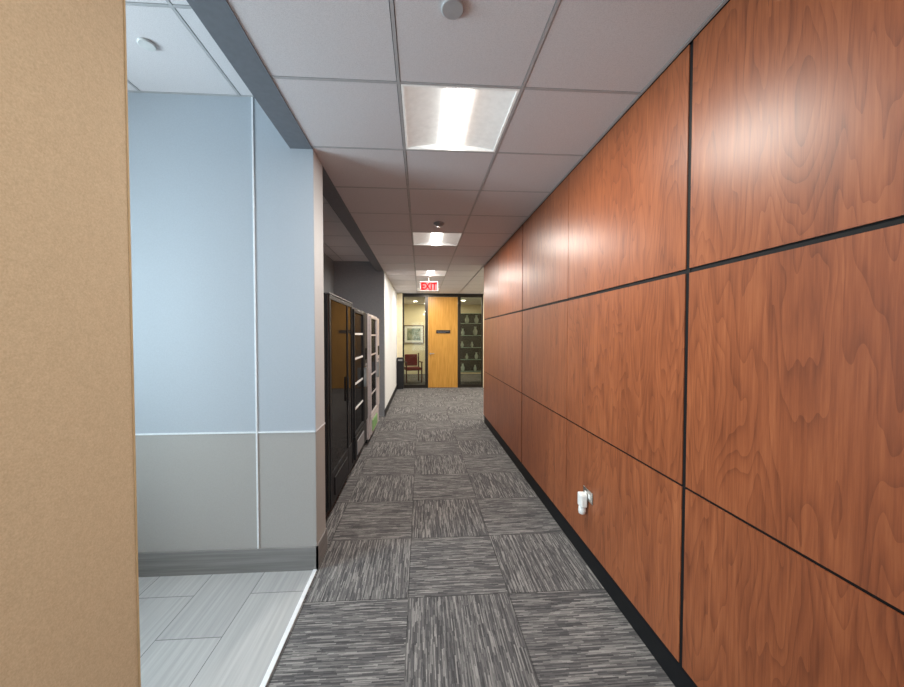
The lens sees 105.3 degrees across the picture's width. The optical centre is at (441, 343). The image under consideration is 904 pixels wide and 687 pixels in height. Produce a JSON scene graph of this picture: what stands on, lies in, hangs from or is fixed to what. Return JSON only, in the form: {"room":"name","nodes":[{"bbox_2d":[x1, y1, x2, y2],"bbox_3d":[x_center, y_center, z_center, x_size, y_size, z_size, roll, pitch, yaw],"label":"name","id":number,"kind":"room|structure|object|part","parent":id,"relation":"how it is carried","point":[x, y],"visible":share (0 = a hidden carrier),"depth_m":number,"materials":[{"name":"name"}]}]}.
{"room":"office corridor","nodes":[
{"label":"office corridor","id":0,"kind":"room"},
{"bbox_2d":[0,0,138,686],"bbox_3d":[-0.705,0.210,-1.198,0.145,2.800,4.085,0,1,-3],"label":"wall","id":1,"kind":"structure","parent":0,"point":[68,588],"depth_m":0.69,"materials":[{"name":"beige paint"}]},
{"bbox_2d":[123,0,140,686],"bbox_3d":[-0.833,0.159,0.842,0.155,2.800,0.004,0,1,-3],"label":"trim","id":2,"kind":"structure","parent":1,"relation":"attached to","point":[124,1],"depth_m":0.84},
{"bbox_2d":[126,0,253,96],"bbox_3d":[-2.229,-1.655,-0.098,2.757,0.246,4.560,0,1,-3],"label":"ceiling","id":3,"kind":"structure","parent":0,"point":[187,60],"depth_m":1.91,"materials":[{"name":"tile"}]},
{"bbox_2d":[137,38,156,51],"bbox_3d":[-1.556,-1.577,1.819,0.080,0.015,0.080,0,1,-3],"label":"sprinkler cover","id":4,"kind":"object","parent":3,"relation":"attached to","point":[146,44],"visible":1,"depth_m":1.81,"materials":[{"name":"paint"}]},
{"bbox_2d":[128,92,321,551],"bbox_3d":[-2.248,-0.078,2.316,2.795,3.200,0.220,0,1,-3],"label":"wall","id":5,"kind":"structure","parent":0,"point":[190,156],"depth_m":2.25,"materials":[{"name":"paint"}]},
{"bbox_2d":[135,423,324,434],"bbox_3d":[-2.245,0.588,2.330,2.800,0.010,0.225,0,1,-3],"label":"trim","id":6,"kind":"structure","parent":5,"relation":"attached to","point":[324,423],"depth_m":2.27,"materials":[{"name":"metal"}]},
{"bbox_2d":[138,528,326,576],"bbox_3d":[-2.242,1.444,2.348,2.807,0.156,0.234,0,1,-3],"label":"baseboard","id":7,"kind":"structure","parent":5,"relation":"attached to","point":[276,559],"depth_m":2.28,"materials":[{"name":"tile"}]},
{"bbox_2d":[251,97,258,548],"bbox_3d":[-1.226,-0.112,2.264,0.010,2.960,0.006,0,1,-3],"label":"trim","id":8,"kind":"structure","parent":5,"relation":"attached to","point":[252,122],"depth_m":2.26,"materials":[{"name":"metal"}]},
{"bbox_2d":[313,150,325,544],"bbox_3d":[-0.852,0.047,2.404,0.002,2.645,0.210,0,1,-3],"label":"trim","id":9,"kind":"structure","parent":5,"relation":"attached to","point":[317,166],"depth_m":2.40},
{"bbox_2d":[186,0,383,270],"bbox_3d":[-0.886,-1.542,1.711,0.144,0.564,10.000,0,1,-3],"label":"beam","id":10,"kind":"structure","parent":0,"point":[217,16],"depth_m":1.66,"materials":[{"name":"paint"}]},
{"bbox_2d":[323,252,333,293],"bbox_3d":[-1.982,-0.085,4.567,0.100,3.100,4.240,0,1,-3],"label":"wall","id":11,"kind":"structure","parent":0,"point":[328,263],"depth_m":6.18,"materials":[{"name":"paint"}]},
{"bbox_2d":[323,196,368,260],"bbox_3d":[-1.588,-1.535,4.569,0.907,0.041,4.284,0,1,-3],"label":"ceiling","id":12,"kind":"structure","parent":0,"point":[338,244],"depth_m":5.18,"materials":[{"name":"tile"}]},
{"bbox_2d":[334,261,384,416],"bbox_3d":[-1.588,-0.088,6.675,0.945,3.000,0.120,0,1,-3],"label":"wall","id":13,"kind":"structure","parent":0,"point":[358,283],"depth_m":6.60,"materials":[{"name":"paint"}]},
{"bbox_2d":[385,274,396,407],"bbox_3d":[-1.296,-0.043,8.458,0.145,2.820,3.400,0,1,-3],"label":"wall","id":14,"kind":"structure","parent":0,"point":[390,293],"depth_m":8.01,"materials":[{"name":"white paint"}]},
{"bbox_2d":[385,385,396,415],"bbox_3d":[-1.214,1.308,8.437,0.012,0.120,3.520,0,1,-3],"label":"baseboard","id":15,"kind":"structure","parent":14,"relation":"attached to","point":[395,390],"depth_m":7.86,"materials":[{"name":"black rubber"}]},
{"bbox_2d":[139,374,674,686],"bbox_3d":[0.020,1.494,5.451,7.700,0.100,17.200,0,1,-3],"label":"floor","id":16,"kind":"structure","parent":0,"point":[441,565],"depth_m":2.08,"materials":[{"name":"carpet"}]},
{"bbox_2d":[260,569,316,686],"bbox_3d":[-0.808,1.537,1.608,0.024,0.006,1.450,0,1,-3],"label":"trim","id":17,"kind":"structure","parent":16,"relation":"attached to","point":[286,633],"depth_m":1.82,"materials":[{"name":"metal"}]},
{"bbox_2d":[324,292,352,514],"bbox_3d":[-1.387,0.531,3.325,0.885,1.932,0.962,0,1,-3],"label":"vending machine","id":18,"kind":"object","parent":16,"relation":"on","point":[338,365],"visible":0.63,"depth_m":3.13,"materials":[{"name":"grey plastic"}]},
{"bbox_3d":[-0.977,-0.432,3.326,0.035,0.008,0.962,0,1,-3],"label":"trim","id":19,"kind":"part","parent":18,"relation":"part of","materials":[{"name":"grey plastic"}]},
{"bbox_3d":[-0.977,1.226,3.369,0.028,0.260,0.840,0,1,-3],"label":"panel","id":20,"kind":"part","parent":18,"relation":"part of","materials":[{"name":"black metal"}]},
{"bbox_3d":[-0.966,0.466,3.546,0.017,0.250,0.030,0,1,-3],"label":"handle","id":21,"kind":"part","parent":18,"relation":"part of","materials":[{"name":"black plastic"}]},
{"bbox_2d":[352,307,367,464],"bbox_3d":[-1.423,0.522,4.316,0.915,1.900,0.920,0,1,-3],"label":"vending machine","id":22,"kind":"object","parent":16,"relation":"on","point":[359,318],"visible":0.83,"depth_m":4.28,"materials":[{"name":"black metal"}]},
{"bbox_3d":[-1.018,0.329,4.210,0.030,1.450,0.650,0,1,-3],"label":"door frame","id":23,"kind":"part","parent":22,"relation":"part of","materials":[{"name":"black metal"}]},
{"bbox_3d":[-1.027,1.201,4.357,0.028,0.260,0.800,0,1,-3],"label":"panel","id":24,"kind":"part","parent":22,"relation":"part of","materials":[{"name":"black metal"}]},
{"bbox_3d":[-1.000,0.442,4.515,0.047,0.250,0.030,0,1,-3],"label":"handle","id":25,"kind":"part","parent":22,"relation":"part of","materials":[{"name":"metal"}]},
{"bbox_3d":[-1.044,0.318,4.662,0.035,1.450,0.245,0,1,-3],"label":"control panel","id":26,"kind":"part","parent":22,"relation":"part of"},
{"bbox_2d":[364,314,379,444],"bbox_3d":[-1.444,0.506,5.326,0.915,1.880,0.940,0,1,-3],"label":"vending machine","id":27,"kind":"object","parent":16,"relation":"on","point":[373,364],"visible":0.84,"depth_m":5.16,"materials":[{"name":"metal"}]},
{"bbox_3d":[-1.040,0.314,5.221,0.030,1.430,0.670,0,1,-3],"label":"door frame","id":28,"kind":"part","parent":27,"relation":"part of","materials":[{"name":"metal"}]},
{"bbox_3d":[-1.049,1.175,5.367,0.028,0.260,0.820,0,1,-3],"label":"panel","id":29,"kind":"part","parent":27,"relation":"part of","materials":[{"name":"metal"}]},
{"bbox_3d":[-1.066,0.302,5.682,0.035,1.430,0.245,0,1,-3],"label":"control panel","id":30,"kind":"part","parent":27,"relation":"part of","materials":[{"name":"metal"}]},
{"bbox_3d":[-1.023,0.416,5.535,0.047,0.250,0.030,0,1,-3],"label":"handle","id":31,"kind":"part","parent":27,"relation":"part of","materials":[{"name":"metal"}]},
{"bbox_2d":[397,357,403,389],"bbox_3d":[-1.208,0.868,10.028,0.200,0.920,0.274,0,1,-3],"label":"waste bin","id":32,"kind":"object","parent":16,"relation":"on","point":[400,360],"visible":0.99,"depth_m":9.90,"materials":[{"name":"grey plastic"}]},
{"bbox_2d":[404,353,422,382],"bbox_3d":[-0.986,0.809,11.581,0.580,0.960,0.530,0,2,-18],"label":"armchair","id":33,"kind":"object","parent":16,"relation":"on","point":[410,359],"visible":0.89,"depth_m":11.74,"materials":[{"name":"red fabric"}]},
{"bbox_3d":[-1.058,0.564,11.798,0.440,0.400,0.060,0,2,-18],"label":"backrest","id":34,"kind":"part","parent":33,"relation":"part of","materials":[{"name":"red fabric"}]},
{"bbox_3d":[-0.988,0.839,11.586,0.500,0.100,0.480,0,2,-18],"label":"seat","id":35,"kind":"part","parent":33,"relation":"part of","materials":[{"name":"red fabric"}]},
{"bbox_2d":[461,313,480,371],"bbox_3d":[0.955,0.139,11.587,0.860,2.300,0.340,0,1,-3],"label":"shelving","id":36,"kind":"object","parent":16,"relation":"on","point":[468,337],"visible":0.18,"depth_m":11.73,"materials":[{"name":"brown metal"}]},
{"bbox_2d":[397,293,483,387],"bbox_3d":[1.094,-0.131,10.366,5.150,2.900,0.120,0,1,-3],"label":"wall","id":37,"kind":"structure","parent":0,"point":[399,295],"depth_m":10.16,"materials":[{"name":"beige paint"}]},
{"bbox_2d":[402,294,426,387],"bbox_3d":[-0.812,-0.062,10.246,0.710,2.770,0.070,0,1,-3],"label":"window","id":38,"kind":"structure","parent":37,"relation":"in","point":[403,295],"depth_m":10.22,"materials":[{"name":"brown metal"}]},
{"bbox_2d":[427,295,458,387],"bbox_3d":[0.028,-0.063,10.278,0.970,2.770,0.108,0,1,-3],"label":"door","id":39,"kind":"structure","parent":37,"relation":"in","point":[442,310],"depth_m":10.27,"materials":[{"name":"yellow wood"}]},
{"bbox_3d":[0.038,-0.348,10.259,0.420,0.100,0.010,0,1,-3],"label":"name plate","id":40,"kind":"part","parent":39,"relation":"part of","materials":[{"name":"grey plastic"}]},
{"bbox_2d":[459,295,482,387],"bbox_3d":[0.870,-0.065,10.349,0.720,2.770,0.070,0,1,-3],"label":"window","id":41,"kind":"structure","parent":37,"relation":"in","point":[460,296],"depth_m":10.32,"materials":[{"name":"brown metal"}]},
{"bbox_2d":[404,304,480,373],"bbox_3d":[0.933,-0.226,12.188,5.250,3.000,3.780,0,1,-3],"label":"wall","id":42,"kind":"structure","parent":0,"point":[414,314],"depth_m":13.86,"materials":[{"name":"beige paint"}]},
{"bbox_2d":[404,325,423,342],"bbox_3d":[-1.126,-0.367,13.817,0.800,0.720,0.030,0,1,-3],"label":"framed picture","id":43,"kind":"object","parent":42,"relation":"attached to","point":[412,333],"visible":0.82,"depth_m":13.81,"materials":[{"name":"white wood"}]},
{"bbox_2d":[407,328,420,339],"bbox_3d":[-1.126,-0.367,13.816,0.540,0.480,0.004,0,1,-3],"label":"print","id":44,"kind":"object","parent":43,"relation":"attached to","point":[412,333],"depth_m":13.81},
{"bbox_2d":[404,297,480,304],"bbox_3d":[0.929,-1.577,12.214,5.250,0.100,3.660,0,1,-3],"label":"ceiling","id":45,"kind":"structure","parent":0,"point":[407,300],"depth_m":12.27,"materials":[{"name":"tile"}]},
{"bbox_2d":[227,0,727,293],"bbox_3d":[1.521,-1.390,3.578,4.923,0.161,13.424,0,1,-3],"label":"ceiling","id":46,"kind":"structure","parent":0,"point":[340,67],"depth_m":1.69,"materials":[{"name":"tile"}]},
{"bbox_2d":[420,277,437,290],"bbox_3d":[-0.279,-1.259,7.317,0.380,0.289,0.100,0,1,-3],"label":"exit sign","id":47,"kind":"object","parent":46,"relation":"hanging from","point":[428,285],"visible":1,"depth_m":7.29,"materials":[{"name":"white plastic"}]},
{"bbox_3d":[-0.278,-1.214,7.296,0.364,0.184,0.004,0,1,-3],"label":"panel","id":48,"kind":"part","parent":47,"relation":"part of","materials":[{"name":"plastic"}]},
{"bbox_2d":[416,270,445,275],"bbox_3d":[-0.221,-1.419,6.842,0.590,0.066,0.590,0,1,-3],"label":"light","id":49,"kind":"object","parent":46,"relation":"attached to","point":[418,272],"visible":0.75,"depth_m":6.93,"materials":[{"name":"plastic"}]},
{"bbox_2d":[413,232,461,245],"bbox_3d":[-0.073,-1.358,4.417,0.590,0.066,0.590,0,1,-3],"label":"light","id":50,"kind":"object","parent":46,"relation":"attached to","point":[419,238],"visible":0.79,"depth_m":4.45,"materials":[{"name":"plastic"}]},
{"bbox_2d":[434,221,444,226],"bbox_3d":[-0.032,-1.299,3.774,0.120,0.038,0.120,0,1,-3],"label":"smoke detector","id":51,"kind":"object","parent":46,"relation":"attached to","point":[438,223],"visible":1,"depth_m":3.74,"materials":[{"name":"grey plastic"}]},
{"bbox_2d":[441,0,463,19],"bbox_3d":[0.040,-1.248,1.284,0.086,0.015,0.086,0,1,-3],"label":"sprinkler cover","id":52,"kind":"object","parent":46,"relation":"attached to","point":[450,9],"visible":1,"depth_m":1.28,"materials":[{"name":"paint"}]},
{"bbox_2d":[401,84,519,151],"bbox_3d":[0.076,-1.298,1.992,0.590,0.066,0.590,0,1,-3],"label":"light","id":53,"kind":"object","parent":46,"relation":"attached to","point":[440,118],"visible":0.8,"depth_m":1.95,"materials":[{"name":"plastic"}]},
{"bbox_2d":[484,0,903,686],"bbox_3d":[1.121,0.091,1.539,0.175,2.900,9.330,0,1,-3],"label":"wall","id":54,"kind":"structure","parent":0,"point":[698,330],"depth_m":1.22,"materials":[{"name":"brown wood"}]},
{"bbox_2d":[578,491,586,514],"bbox_3d":[0.954,1.089,2.349,0.050,0.145,0.064,0,1,-3],"label":"plug","id":55,"kind":"object","parent":54,"relation":"attached to","point":[582,497],"visible":1,"depth_m":2.33,"materials":[{"name":"white plastic"}]},
{"bbox_2d":[578,506,585,514],"bbox_3d":[0.954,1.131,2.350,0.050,0.060,0.050,0,1,-3],"label":"bottle","id":56,"kind":"object","parent":55,"relation":"on","point":[581,509],"depth_m":2.33,"materials":[{"name":"white plastic"}]},
{"bbox_2d":[583,486,592,504],"bbox_3d":[0.983,1.022,2.326,0.008,0.074,0.132,0,1,-3],"label":"wall outlet","id":57,"kind":"object","parent":54,"relation":"attached to","point":[586,491],"visible":0.88,"depth_m":2.31,"materials":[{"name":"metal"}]},
{"bbox_2d":[484,416,697,686],"bbox_3d":[1.053,1.468,1.570,0.014,0.145,9.330,0,1,-3],"label":"baseboard","id":58,"kind":"structure","parent":54,"relation":"attached to","point":[673,669],"depth_m":2.04,"materials":[{"name":"black rubber"}]}
]}

